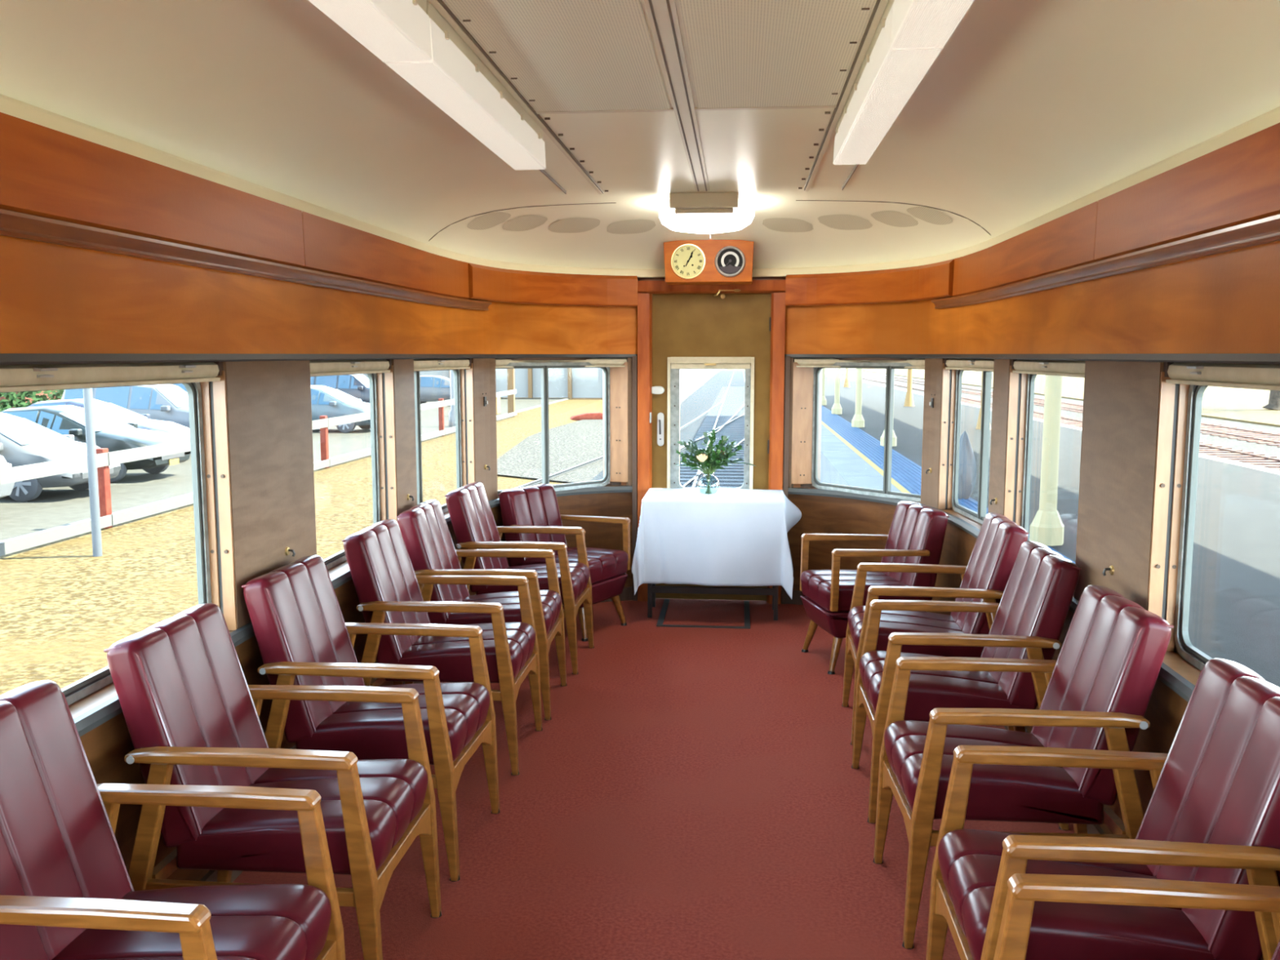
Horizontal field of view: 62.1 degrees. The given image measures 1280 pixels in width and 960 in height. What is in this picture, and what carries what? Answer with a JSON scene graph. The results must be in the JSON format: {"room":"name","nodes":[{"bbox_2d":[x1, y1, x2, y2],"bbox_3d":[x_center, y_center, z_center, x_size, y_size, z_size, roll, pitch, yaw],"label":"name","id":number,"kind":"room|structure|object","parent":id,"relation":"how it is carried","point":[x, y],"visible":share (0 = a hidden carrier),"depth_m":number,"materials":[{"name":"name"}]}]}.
{"room":"train carriage","nodes":[
{"label":"train carriage","id":0,"kind":"room"},
{"bbox_2d":[0,111,637,880],"bbox_3d":[-1.360,0.376,2.111,0.909,2.258,10.823,1,7,10],"label":"wall","id":1,"kind":"structure","parent":0,"point":[108,255],"depth_m":3.48,"materials":[{"name":"brown wood"}]},
{"bbox_2d":[2,361,211,705],"bbox_3d":[-1.446,0.142,2.626,0.025,0.858,1.492,1,7,5],"label":"window","id":2,"kind":"structure","parent":1,"relation":"in","point":[80,689],"depth_m":3.31,"materials":[{"name":"silver metal"}]},
{"bbox_2d":[0,362,220,392],"bbox_3d":[-1.388,-0.251,2.575,0.076,0.058,1.452,1,7,5],"label":"roller blind","id":3,"kind":"object","parent":2,"relation":"attached to","point":[13,378],"visible":1,"depth_m":2.68,"materials":[{"name":"beige fabric"}]},
{"bbox_2d":[0,93,665,278],"bbox_3d":[-1.311,-0.766,1.951,1.258,0.065,10.744,2,7,13],"label":"trim","id":4,"kind":"structure","parent":1,"relation":"attached to","point":[8,105],"depth_m":3.33,"materials":[{"name":"beige paint"}]},
{"bbox_2d":[309,359,381,569],"bbox_3d":[-1.271,-0.077,4.487,0.025,0.858,0.969,1,7,5],"label":"window","id":5,"kind":"structure","parent":1,"relation":"in","point":[332,561],"depth_m":4.91,"materials":[{"name":"silver metal"}]},
{"bbox_2d":[309,360,390,376],"bbox_3d":[-1.213,-0.470,4.435,0.076,0.058,0.929,1,7,5],"label":"roller blind","id":6,"kind":"object","parent":5,"relation":"attached to","point":[327,367],"visible":0.91,"depth_m":4.37,"materials":[{"name":"beige fabric"}]},
{"bbox_2d":[199,586,632,882],"bbox_3d":[-1.336,1.367,2.109,0.792,0.090,10.577,1,7,10],"label":"baseboard","id":7,"kind":"structure","parent":1,"relation":"attached to","point":[627,593],"depth_m":3.40,"materials":[{"name":"brown wood"}]},
{"bbox_2d":[413,358,462,513],"bbox_3d":[-1.121,-0.224,5.725,0.036,0.858,0.939,1,7,9],"label":"window","id":8,"kind":"structure","parent":1,"relation":"in","point":[456,371],"depth_m":5.80,"materials":[{"name":"silver metal"}]},
{"bbox_2d":[413,358,470,371],"bbox_3d":[-1.083,-0.616,5.672,0.079,0.058,0.894,1,7,9],"label":"roller blind","id":9,"kind":"object","parent":8,"relation":"attached to","point":[446,363],"visible":0.88,"depth_m":5.68,"materials":[{"name":"beige fabric"}]},
{"bbox_2d":[495,357,611,497],"bbox_3d":[-0.573,-0.350,6.792,1.016,0.858,0.036,-6,9,-41],"label":"window","id":10,"kind":"structure","parent":1,"relation":"in","point":[544,366],"depth_m":6.80,"materials":[{"name":"silver metal"}]},
{"bbox_2d":[495,358,626,368],"bbox_3d":[-0.532,-0.747,6.779,1.058,0.058,0.176,-5,9,-38],"label":"roller blind","id":11,"kind":"object","parent":10,"relation":"attached to","point":[500,362],"visible":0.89,"depth_m":6.93,"materials":[{"name":"beige fabric"}]},
{"bbox_2d":[0,0,1279,269],"bbox_3d":[-0.022,-0.880,1.721,2.840,0.264,10.605,1,7,5],"label":"ceiling","id":12,"kind":"structure","parent":0,"point":[1028,109],"depth_m":3.13,"materials":[{"name":"beige paint"}]},
{"bbox_2d":[308,0,431,62],"bbox_3d":[-0.590,-0.930,1.688,0.122,0.148,1.409,1,7,5],"label":"ceiling light","id":13,"kind":"object","parent":12,"relation":"attached to","point":[393,30],"visible":1,"depth_m":2.19,"materials":[{"name":"white"}]},
{"bbox_2d":[384,0,546,170],"bbox_3d":[-0.458,-1.096,3.092,0.122,0.148,1.409,1,7,5],"label":"ceiling light","id":14,"kind":"object","parent":12,"relation":"attached to","point":[455,79],"visible":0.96,"depth_m":2.85,"materials":[{"name":"white"}]},
{"bbox_2d":[658,191,754,233],"bbox_3d":[0.347,-1.387,5.589,0.504,0.155,0.602,1,7,5],"label":"ceiling lamp","id":15,"kind":"object","parent":12,"relation":"attached to","point":[713,212],"visible":1,"depth_m":5.43,"materials":[{"name":"white"}]},
{"bbox_2d":[663,240,753,284],"bbox_3d":[0.436,-1.380,6.728,0.560,0.267,0.282,1,7,5],"label":"instrument box","id":16,"kind":"object","parent":12,"relation":"attached to","point":[686,262],"visible":1,"depth_m":6.61,"materials":[{"name":"orange wood"}]},
{"bbox_2d":[671,244,705,279],"bbox_3d":[0.300,-1.360,6.618,0.216,0.216,0.028,1,7,5],"label":"clock","id":17,"kind":"object","parent":16,"relation":"on","point":[687,260],"depth_m":6.62,"materials":[{"name":"beige"}]},
{"bbox_2d":[833,0,943,164],"bbox_3d":[0.663,-1.084,2.988,0.122,0.148,1.409,1,7,5],"label":"ceiling light","id":18,"kind":"object","parent":12,"relation":"attached to","point":[887,77],"visible":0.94,"depth_m":2.75,"materials":[{"name":"white"}]},
{"bbox_2d":[890,0,974,48],"bbox_3d":[0.531,-0.918,1.584,0.122,0.148,1.409,1,7,5],"label":"ceiling light","id":19,"kind":"object","parent":12,"relation":"attached to","point":[916,24],"visible":1,"depth_m":2.13,"materials":[{"name":"white"}]},
{"bbox_2d":[232,598,1074,959],"bbox_3d":[-0.018,1.481,2.040,3.000,0.120,10.685,1,7,5],"label":"floor","id":20,"kind":"structure","parent":0,"point":[686,793],"depth_m":3.74,"materials":[{"name":"red carpet"}]},
{"bbox_2d":[0,680,345,959],"bbox_3d":[-1.030,0.931,2.159,0.708,0.945,0.556,1,7,5],"label":"armchair","id":21,"kind":"object","parent":20,"relation":"on","point":[67,892],"visible":1,"depth_m":2.20,"materials":[{"name":"red leather"}]},
{"bbox_2d":[103,603,441,959],"bbox_3d":[-0.963,0.846,2.880,0.708,0.945,0.556,1,7,5],"label":"armchair","id":22,"kind":"object","parent":20,"relation":"on","point":[191,713],"visible":0.83,"depth_m":2.69,"materials":[{"name":"leather"}]},
{"bbox_2d":[241,555,499,881],"bbox_3d":[-0.890,0.761,3.602,0.708,0.945,0.556,1,7,7],"label":"armchair","id":23,"kind":"object","parent":20,"relation":"on","point":[303,636],"visible":0.85,"depth_m":3.41,"materials":[{"name":"leather"}]},
{"bbox_2d":[342,519,542,775],"bbox_3d":[-0.806,0.662,4.437,0.708,0.945,0.556,1,7,5],"label":"armchair","id":24,"kind":"object","parent":20,"relation":"on","point":[388,588],"visible":0.88,"depth_m":4.23,"materials":[{"name":"leather"}]},
{"bbox_2d":[396,499,567,719],"bbox_3d":[-0.737,0.588,5.064,0.708,0.945,0.556,0,7,4],"label":"armchair","id":25,"kind":"object","parent":20,"relation":"on","point":[425,533],"visible":0.67,"depth_m":4.88,"materials":[{"name":"leather"}]},
{"bbox_2d":[444,481,594,674],"bbox_3d":[-0.641,0.505,5.768,0.708,0.945,0.556,1,7,7],"label":"armchair","id":26,"kind":"object","parent":20,"relation":"on","point":[473,521],"visible":0.7,"depth_m":5.57,"materials":[{"name":"leather"}]},
{"bbox_2d":[497,484,631,641],"bbox_3d":[-0.458,0.475,6.458,0.666,0.842,0.522,4,8,31],"label":"armchair","id":27,"kind":"object","parent":20,"relation":"on","point":[537,505],"visible":0.5,"depth_m":6.41,"materials":[{"name":"red leather"}]},
{"bbox_2d":[647,583,777,620],"bbox_3d":[0.468,0.476,6.788,0.840,0.763,0.570,1,7,5],"label":"side table","id":28,"kind":"object","parent":20,"relation":"on","point":[652,588],"visible":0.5,"depth_m":6.66,"materials":[{"name":"black paint"}]},
{"bbox_2d":[631,488,801,599],"bbox_3d":[0.506,0.385,6.750,1.060,0.583,0.712,1,7,5],"label":"tablecloth","id":29,"kind":"object","parent":28,"relation":"on","point":[730,537],"visible":1,"depth_m":6.47,"materials":[{"name":"white fabric"}]},
{"bbox_3d":[0.429,0.028,6.658,0.144,0.145,0.144,1,7,5],"label":"vase","id":30,"kind":"object","parent":29,"relation":"on","visible":0},
{"bbox_2d":[675,429,755,493],"bbox_3d":[0.470,-0.107,6.638,0.518,0.391,0.277,1,7,5],"label":"flower bouquet","id":31,"kind":"object","parent":30,"relation":"in","point":[708,458],"visible":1,"depth_m":6.61,"materials":[{"name":"green plant"}]},
{"bbox_2d":[800,501,949,675],"bbox_3d":[1.246,0.559,5.746,0.666,0.842,0.522,-1,7,-10],"label":"armchair","id":32,"kind":"object","parent":20,"relation":"on","point":[917,532],"visible":0.68,"depth_m":5.58,"materials":[{"name":"leather"}]},
{"bbox_2d":[841,512,1028,745],"bbox_3d":[1.276,0.632,4.688,0.708,0.945,0.556,1,7,6],"label":"armchair","id":33,"kind":"object","parent":20,"relation":"on","point":[985,577],"visible":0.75,"depth_m":4.53,"materials":[{"name":"leather"}]},
{"bbox_2d":[851,540,1080,830],"bbox_3d":[1.182,0.720,3.949,0.708,0.945,0.556,1,7,5],"label":"armchair","id":34,"kind":"object","parent":20,"relation":"on","point":[1028,620],"visible":0.83,"depth_m":3.75,"materials":[{"name":"leather"}]},
{"bbox_2d":[872,584,1173,949],"bbox_3d":[1.103,0.812,3.163,0.708,0.945,0.556,0,7,3],"label":"armchair","id":35,"kind":"object","parent":20,"relation":"on","point":[1101,682],"visible":0.87,"depth_m":2.96,"materials":[{"name":"leather"}]},
{"bbox_2d":[925,657,1279,959],"bbox_3d":[1.049,0.905,2.380,0.708,0.945,0.556,1,7,5],"label":"armchair","id":36,"kind":"object","parent":20,"relation":"on","point":[1212,815],"visible":0.86,"depth_m":2.25,"materials":[{"name":"leather"}]},
{"bbox_2d":[993,873,1279,959],"bbox_3d":[0.958,0.982,1.725,0.708,0.945,0.556,1,7,5],"label":"armchair","id":37,"kind":"object","parent":20,"relation":"on","point":[1024,889],"visible":1,"depth_m":1.94,"materials":[{"name":"brown wood"}]},
{"bbox_2d":[621,276,802,487],"bbox_3d":[0.475,-0.275,7.149,1.200,2.270,0.110,1,7,5],"label":"wall","id":38,"kind":"structure","parent":0,"point":[772,277],"depth_m":7.00,"materials":[{"name":"brown wood"}]},
{"bbox_2d":[656,599,750,628],"bbox_3d":[0.416,0.853,6.815,0.570,0.008,0.705,1,7,5],"label":"trim","id":39,"kind":"structure","parent":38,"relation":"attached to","point":[746,603],"depth_m":6.56,"materials":[{"name":"grey metal"}]},
{"bbox_2d":[670,356,751,368],"bbox_3d":[0.463,-0.769,6.984,0.529,0.078,0.038,1,7,5],"label":"blind","id":40,"kind":"object","parent":38,"relation":"attached to","point":[676,362],"depth_m":6.97,"materials":[{"name":"beige fabric"}]},
{"bbox_2d":[631,355,790,604],"bbox_3d":[0.466,-0.001,7.086,1.030,1.640,0.100,1,7,5],"label":"trim","id":41,"kind":"structure","parent":38,"relation":"attached to","point":[634,358],"depth_m":7.02,"materials":[{"name":"brown wood"}]},
{"bbox_2d":[651,288,771,600],"bbox_3d":[0.464,-0.214,7.047,0.789,2.063,0.128,1,7,5],"label":"door","id":42,"kind":"structure","parent":38,"relation":"in","point":[717,331],"depth_m":7.00,"materials":[{"name":"brown wood"}]},
{"bbox_2d":[637,280,785,604],"bbox_3d":[0.466,-0.244,7.060,0.964,2.130,0.134,1,7,5],"label":"trim","id":43,"kind":"structure","parent":38,"relation":"attached to","point":[776,288],"depth_m":6.94,"materials":[{"name":"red wood"}]},
{"bbox_2d":[781,122,1279,959],"bbox_3d":[1.338,0.406,1.861,0.909,2.258,10.823,0,7,1],"label":"wall","id":44,"kind":"structure","parent":0,"point":[1180,264],"depth_m":3.56,"materials":[{"name":"brown wood"}]},
{"bbox_2d":[809,357,924,502],"bbox_3d":[1.436,-0.330,6.622,0.036,0.858,0.986,-5,9,-38],"label":"window","id":45,"kind":"structure","parent":44,"relation":"in","point":[890,366],"depth_m":6.57,"materials":[{"name":"silver metal"}]},
{"bbox_2d":[794,358,924,368],"bbox_3d":[1.395,-0.728,6.617,0.172,0.058,1.038,-6,9,-41],"label":"roller blind","id":46,"kind":"object","parent":45,"relation":"attached to","point":[804,362],"visible":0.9,"depth_m":6.79,"materials":[{"name":"beige fabric"}]},
{"bbox_2d":[780,589,1105,834],"bbox_3d":[1.292,1.396,1.865,0.792,0.090,10.577,0,7,0],"label":"baseboard","id":47,"kind":"structure","parent":44,"relation":"attached to","point":[796,599],"depth_m":7.05,"materials":[{"name":"brown wood"}]},
{"bbox_2d":[951,358,991,524],"bbox_3d":[1.781,-0.205,5.569,0.036,0.858,0.892,0,7,0],"label":"window","id":48,"kind":"structure","parent":44,"relation":"in","point":[979,517],"depth_m":5.52,"materials":[{"name":"silver metal"}]},
{"bbox_2d":[945,358,994,371],"bbox_3d":[1.744,-0.599,5.522,0.080,0.058,0.846,0,7,0],"label":"roller blind","id":49,"kind":"object","parent":48,"relation":"attached to","point":[987,365],"visible":0.91,"depth_m":5.55,"materials":[{"name":"beige fabric"}]},
{"bbox_2d":[752,106,1279,277],"bbox_3d":[1.285,-0.738,1.710,1.258,0.065,10.744,0,7,-2],"label":"trim","id":50,"kind":"structure","parent":44,"relation":"attached to","point":[1271,117],"depth_m":3.71,"materials":[{"name":"beige paint"}]},
{"bbox_2d":[1021,360,1084,541],"bbox_3d":[1.706,-0.057,4.312,0.025,0.858,1.066,1,7,5],"label":"window","id":51,"kind":"structure","parent":44,"relation":"in","point":[1031,377],"depth_m":4.80,"materials":[{"name":"silver metal"}]},
{"bbox_2d":[1012,360,1085,377],"bbox_3d":[1.648,-0.451,4.271,0.076,0.058,1.026,1,7,5],"label":"roller blind","id":52,"kind":"object","parent":51,"relation":"attached to","point":[1049,367],"visible":0.91,"depth_m":4.21,"materials":[{"name":"beige fabric"}]},
{"bbox_2d":[1102,565,1114,576],"bbox_3d":[1.517,0.294,3.452,0.030,0.036,0.032,1,7,5],"label":"wall hook","id":53,"kind":"object","parent":44,"relation":"attached to","point":[1111,569],"visible":1,"depth_m":3.45,"materials":[{"name":"gold metal"}]},
{"bbox_2d":[1173,362,1279,671],"bbox_3d":[1.524,0.173,2.365,0.025,0.858,1.520,1,7,5],"label":"window","id":54,"kind":"structure","parent":44,"relation":"in","point":[1184,647],"depth_m":3.08,"materials":[{"name":"silver metal"}]},
{"bbox_2d":[1165,362,1279,391],"bbox_3d":[1.465,-0.221,2.324,0.076,0.058,1.480,1,7,5],"label":"roller blind","id":55,"kind":"object","parent":54,"relation":"attached to","point":[1255,376],"visible":1,"depth_m":2.69,"materials":[{"name":"beige fabric"}]},
{"label":"outside","id":56,"kind":"structure","parent":0,"visible":0},
{"bbox_2d":[422,368,874,490],"bbox_3d":[10.033,-9.961,109.126,240.000,0.300,300.000,1,7,5],"label":"ground","id":57,"kind":"structure","parent":56,"point":[448,479],"depth_m":23.38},
{"bbox_2d":[0,398,569,540],"bbox_3d":[-30.707,-3.002,48.041,50.300,0.200,150.000,1,7,5],"label":"car park","id":58,"kind":"structure","parent":57,"relation":"on","point":[54,507],"depth_m":19.88,"materials":[{"name":"asphalt"}]},
{"bbox_2d":[0,455,14,497],"bbox_3d":[-12.235,-0.244,16.190,4.622,1.790,2.200,1,7,5],"label":"car","id":59,"kind":"object","parent":58,"relation":"on","point":[6,490],"visible":0.5,"depth_m":16.66,"materials":[{"name":"grey paint"}]},
{"bbox_2d":[0,390,62,408],"bbox_3d":[-23.674,-6.095,60.162,3.000,3.100,38.000,1,7,5],"label":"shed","id":60,"kind":"object","parent":58,"relation":"on","point":[16,393],"visible":0.02,"depth_m":41.74,"materials":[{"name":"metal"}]},
{"bbox_2d":[0,389,64,412],"bbox_3d":[-19.717,-2.621,32.914,6.287,2.780,4.614,1,7,5],"label":"bush","id":61,"kind":"object","parent":58,"relation":"on","point":[13,396],"visible":0.15,"depth_m":32.42,"materials":[{"name":"green plant"}]},
{"bbox_2d":[0,412,121,502],"bbox_3d":[-11.819,-0.483,19.408,4.152,1.510,2.080,1,7,7],"label":"car","id":62,"kind":"object","parent":58,"relation":"on","point":[23,442],"visible":0.59,"depth_m":18.70,"materials":[{"name":"grey paint"}]},
{"bbox_2d":[63,435,74,440],"bbox_3d":[-10.884,-0.786,20.225,0.200,0.140,0.170,1,7,7],"label":"mirror","id":63,"kind":"object","parent":62,"relation":"attached to","point":[72,437],"depth_m":20.19,"materials":[{"name":"grey paint"}]},
{"bbox_2d":[81,467,113,479],"bbox_3d":[-9.789,-0.121,19.198,0.042,0.120,0.900,1,7,7],"label":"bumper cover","id":64,"kind":"object","parent":62,"relation":"attached to","point":[84,473],"depth_m":18.87,"materials":[{"name":"white paint"}]},
{"bbox_2d":[0,404,191,482],"bbox_3d":[-11.976,-0.799,22.168,4.722,1.490,2.140,1,7,5],"label":"car","id":65,"kind":"object","parent":58,"relation":"on","point":[113,434],"visible":0.33,"depth_m":21.47,"materials":[{"name":"black paint"}]},
{"bbox_2d":[68,428,82,436],"bbox_3d":[-11.183,-0.938,21.081,0.200,0.140,0.170,1,7,5],"label":"mirror","id":66,"kind":"object","parent":65,"relation":"attached to","point":[76,432],"depth_m":21.00,"materials":[{"name":"black paint"}]},
{"bbox_2d":[126,422,137,428],"bbox_3d":[-11.000,-1.168,23.029,0.200,0.140,0.170,1,7,5],"label":"mirror","id":67,"kind":"object","parent":65,"relation":"attached to","point":[135,425],"depth_m":22.96,"materials":[{"name":"black paint"}]},
{"bbox_2d":[161,452,184,460],"bbox_3d":[-9.656,-0.501,21.985,0.042,0.120,0.900,1,7,5],"label":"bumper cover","id":68,"kind":"object","parent":65,"relation":"attached to","point":[180,456],"depth_m":22.03,"materials":[{"name":"white paint"}]},
{"bbox_2d":[26,398,190,439],"bbox_3d":[-13.222,-1.189,25.474,4.722,1.490,2.140,0,7,4],"label":"car","id":69,"kind":"object","parent":58,"relation":"on","point":[144,421],"visible":0.12,"depth_m":25.20,"materials":[{"name":"black paint"}]},
{"bbox_2d":[61,384,189,427],"bbox_3d":[-13.155,-1.738,28.843,4.622,1.790,2.200,0,7,4],"label":"car","id":70,"kind":"object","parent":58,"relation":"on","point":[166,402],"visible":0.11,"depth_m":28.02,"materials":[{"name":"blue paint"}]},
{"bbox_2d":[160,405,170,411],"bbox_3d":[-12.382,-1.866,27.754,0.200,0.140,0.170,0,7,4],"label":"mirror","id":71,"kind":"object","parent":70,"relation":"attached to","point":[163,408],"depth_m":27.68,"materials":[{"name":"grey paint"}]},
{"bbox_2d":[310,373,369,403],"bbox_3d":[-12.472,-3.732,45.735,4.622,1.790,2.200,1,7,5],"label":"car","id":72,"kind":"object","parent":58,"relation":"on","point":[357,386],"visible":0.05,"depth_m":44.89,"materials":[{"name":"blue paint"}]},
{"bbox_2d":[311,385,370,432],"bbox_3d":[-10.639,-2.407,35.705,4.152,1.510,2.080,1,7,10],"label":"car","id":73,"kind":"object","parent":58,"relation":"on","point":[331,402],"visible":0.25,"depth_m":34.83,"materials":[{"name":"grey paint"}]},
{"bbox_2d":[419,374,450,404],"bbox_3d":[-10.021,-4.508,53.504,4.152,1.510,2.080,1,7,5],"label":"car","id":74,"kind":"object","parent":58,"relation":"on","point":[433,388],"visible":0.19,"depth_m":52.71,"materials":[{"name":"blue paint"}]},
{"bbox_2d":[448,369,455,426],"bbox_3d":[-6.608,-3.783,37.593,0.400,3.800,0.390,1,7,5],"label":"lamp post","id":75,"kind":"object","parent":58,"relation":"on","point":[451,422],"visible":0.3,"depth_m":37.60,"materials":[{"name":"metal"}]},
{"bbox_2d":[496,396,500,414],"bbox_3d":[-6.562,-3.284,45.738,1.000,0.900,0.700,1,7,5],"label":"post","id":76,"kind":"object","parent":58,"relation":"on","point":[498,398],"visible":0.24,"depth_m":45.62,"materials":[{"name":"white"}]},
{"bbox_2d":[0,399,602,695],"bbox_3d":[-5.566,0.805,15.788,5.800,0.200,90.000,1,7,5],"label":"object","id":77,"kind":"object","parent":57,"relation":"on","point":[62,605],"visible":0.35,"depth_m":12.52,"materials":[{"name":"sand"}]},
{"bbox_2d":[83,387,102,556],"bbox_3d":[-6.909,-1.118,13.310,0.110,4.200,0.107,1,7,5],"label":"pole","id":78,"kind":"object","parent":77,"relation":"on","point":[87,393],"visible":0.57,"depth_m":13.40,"materials":[{"name":"grey"}]},
{"bbox_2d":[0,389,516,555],"bbox_3d":[-6.992,-0.991,25.115,0.180,1.180,38.580,1,7,5],"label":"fence","id":79,"kind":"object","parent":77,"relation":"on","point":[104,459],"visible":0.57,"depth_m":15.85,"materials":[{"name":"grey"}]},
{"bbox_2d":[0,398,568,542],"bbox_3d":[-8.354,0.645,16.031,0.200,0.060,90.000,1,7,5],"label":"kerb","id":80,"kind":"object","parent":77,"relation":"on","point":[564,399],"visible":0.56,"depth_m":18.02,"materials":[{"name":"grey"}]},
{"bbox_2d":[506,368,515,413],"bbox_3d":[-5.364,-4.465,44.222,0.260,3.600,0.260,1,7,5],"label":"timber post","id":81,"kind":"object","parent":77,"relation":"on","point":[510,372],"visible":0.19,"depth_m":44.20,"materials":[{"name":"brown"}]},
{"bbox_2d":[497,402,682,482],"bbox_3d":[-0.312,-2.139,41.241,5.900,0.001,38.000,1,7,5],"label":"ballast shoulder","id":82,"kind":"object","parent":57,"relation":"on","point":[573,444],"visible":0.29,"depth_m":28.83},
{"bbox_2d":[569,412,602,420],"bbox_3d":[-2.066,-2.686,44.869,1.887,0.315,0.588,-1,7,-12],"label":"heap","id":83,"kind":"object","parent":82,"relation":"on","point":[590,415],"visible":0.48,"depth_m":44.58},
{"bbox_2d":[571,370,745,486],"bbox_3d":[6.399,-6.643,79.520,5.100,0.050,200.000,1,7,5],"label":"track bed","id":84,"kind":"object","parent":57,"relation":"on","point":[702,399],"visible":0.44,"depth_m":50.37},
{"bbox_2d":[512,370,745,488],"bbox_3d":[7.524,-8.333,93.626,8.959,0.100,171.500,1,7,5],"label":"railway track","id":85,"kind":"object","parent":84,"relation":"on","point":[711,414],"visible":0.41,"depth_m":34.49,"materials":[{"name":"grey metal"}]},
{"bbox_2d":[680,368,727,402],"bbox_3d":[-28.002,-14.088,142.553,78.000,0.001,160.000,1,7,5],"label":"paving","id":86,"kind":"object","parent":57,"relation":"on","point":[691,380],"visible":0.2,"depth_m":117.63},
{"bbox_2d":[361,367,602,399],"bbox_3d":[-9.831,-8.604,65.644,19.700,7.200,7.600,1,7,5],"label":"building","id":87,"kind":"structure","parent":86,"relation":"on","point":[581,384],"depth_m":62.46,"materials":[{"name":"grey"}]},
{"bbox_2d":[820,423,901,492],"bbox_3d":[6.473,-3.557,49.538,0.610,0.950,140.000,1,7,5],"label":"platform edge","id":88,"kind":"structure","parent":57,"relation":"on","point":[837,460],"depth_m":17.62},
{"bbox_2d":[822,373,1279,687],"bbox_3d":[9.799,-3.520,49.230,5.870,0.950,140.000,1,7,5],"label":"platform","id":89,"kind":"object","parent":57,"relation":"on","point":[1234,615],"visible":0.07,"depth_m":11.12,"materials":[{"name":"grey concrete"}]},
{"bbox_2d":[822,368,826,404],"bbox_3d":[6.524,-4.548,37.887,0.296,3.750,0.296,4,8,28],"label":"column","id":90,"kind":"structure","parent":89,"relation":"on","point":[824,399],"depth_m":37.96,"materials":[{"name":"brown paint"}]},
{"bbox_2d":[831,368,842,413],"bbox_3d":[5.985,-3.871,32.152,0.296,3.750,0.296,4,8,28],"label":"column","id":91,"kind":"structure","parent":89,"relation":"on","point":[837,408],"depth_m":32.23,"materials":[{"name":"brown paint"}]},
{"bbox_2d":[843,368,849,386],"bbox_3d":[11.460,-7.013,58.774,0.380,3.750,0.361,1,7,5],"label":"column","id":92,"kind":"structure","parent":89,"relation":"on","point":[846,384],"depth_m":58.84,"materials":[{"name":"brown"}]},
{"bbox_2d":[851,368,864,427],"bbox_3d":[5.437,-3.182,26.318,0.296,3.750,0.296,4,8,28],"label":"column","id":93,"kind":"structure","parent":89,"relation":"on","point":[858,421],"depth_m":26.39,"materials":[{"name":"beige paint"}]},
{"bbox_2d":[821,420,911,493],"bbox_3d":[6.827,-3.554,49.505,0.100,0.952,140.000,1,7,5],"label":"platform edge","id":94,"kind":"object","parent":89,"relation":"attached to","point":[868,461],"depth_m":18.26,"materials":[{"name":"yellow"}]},
{"bbox_2d":[880,368,897,446],"bbox_3d":[4.926,-2.540,20.880,0.296,3.750,0.296,4,8,28],"label":"column","id":95,"kind":"structure","parent":89,"relation":"on","point":[894,437],"depth_m":21.00,"materials":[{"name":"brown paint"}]},
{"bbox_2d":[903,368,914,406],"bbox_3d":[9.416,-4.445,37.020,0.380,3.750,0.361,1,7,5],"label":"column","id":96,"kind":"structure","parent":89,"relation":"on","point":[908,402],"depth_m":37.09,"materials":[{"name":"beige"}]},
{"bbox_2d":[821,405,1075,563],"bbox_3d":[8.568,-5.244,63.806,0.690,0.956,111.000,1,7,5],"label":"tactile paving","id":97,"kind":"object","parent":89,"relation":"on","point":[905,472],"visible":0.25,"depth_m":18.84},
{"bbox_2d":[957,431,976,498],"bbox_3d":[4.053,-0.196,13.347,0.287,0.860,0.295,-3,7,-25],"label":"bag","id":98,"kind":"object","parent":97,"relation":"on","point":[967,465],"visible":0.68,"depth_m":13.26,"materials":[{"name":"grey plastic"}]},
{"bbox_2d":[975,371,991,429],"bbox_3d":[8.347,-3.103,25.649,0.380,3.750,0.361,1,7,5],"label":"column","id":99,"kind":"structure","parent":89,"relation":"on","point":[979,421],"depth_m":25.76,"materials":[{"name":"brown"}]},
{"bbox_2d":[1029,374,1064,546],"bbox_3d":[3.904,-1.256,10.003,0.296,3.750,0.296,4,8,28],"label":"column","id":100,"kind":"structure","parent":89,"relation":"on","point":[1046,528],"depth_m":10.07,"materials":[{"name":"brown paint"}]},
{"bbox_2d":[825,373,1279,475],"bbox_3d":[12.871,-3.488,48.945,0.300,0.952,140.000,1,7,5],"label":"coping","id":101,"kind":"object","parent":57,"relation":"on","point":[1203,455],"visible":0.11,"depth_m":18.53,"materials":[{"name":"grey"}]},
{"bbox_2d":[828,373,1279,462],"bbox_3d":[20.803,-5.293,68.213,11.900,0.020,180.000,1,7,5],"label":"ballast","id":102,"kind":"structure","parent":57,"relation":"on","point":[1245,446],"depth_m":42.99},
{"bbox_2d":[832,372,1279,470],"bbox_3d":[20.710,-6.982,82.180,2.500,0.100,152.000,1,7,5],"label":"railway track","id":103,"kind":"object","parent":102,"relation":"on","point":[1248,457],"visible":0.23,"depth_m":29.58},
{"bbox_2d":[851,372,1279,447],"bbox_3d":[24.892,-6.936,81.793,2.500,0.100,152.000,1,7,5],"label":"railway track","id":104,"kind":"object","parent":102,"relation":"on","point":[1268,438],"visible":0.3,"depth_m":37.59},
{"bbox_2d":[850,368,1279,426],"bbox_3d":[73.142,-7.115,83.305,89.500,0.100,220.000,1,7,5],"label":"sky","id":105,"kind":"structure","parent":57,"relation":"on","point":[1233,404],"depth_m":66.44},
{"bbox_2d":[1262,390,1279,410],"bbox_3d":[30.596,-7.744,51.031,11.136,8.937,11.184,-5,8,-37],"label":"tree","id":106,"kind":"object","parent":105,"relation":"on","point":[1274,395],"visible":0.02,"depth_m":51.05,"materials":[{"name":"grey plant"}]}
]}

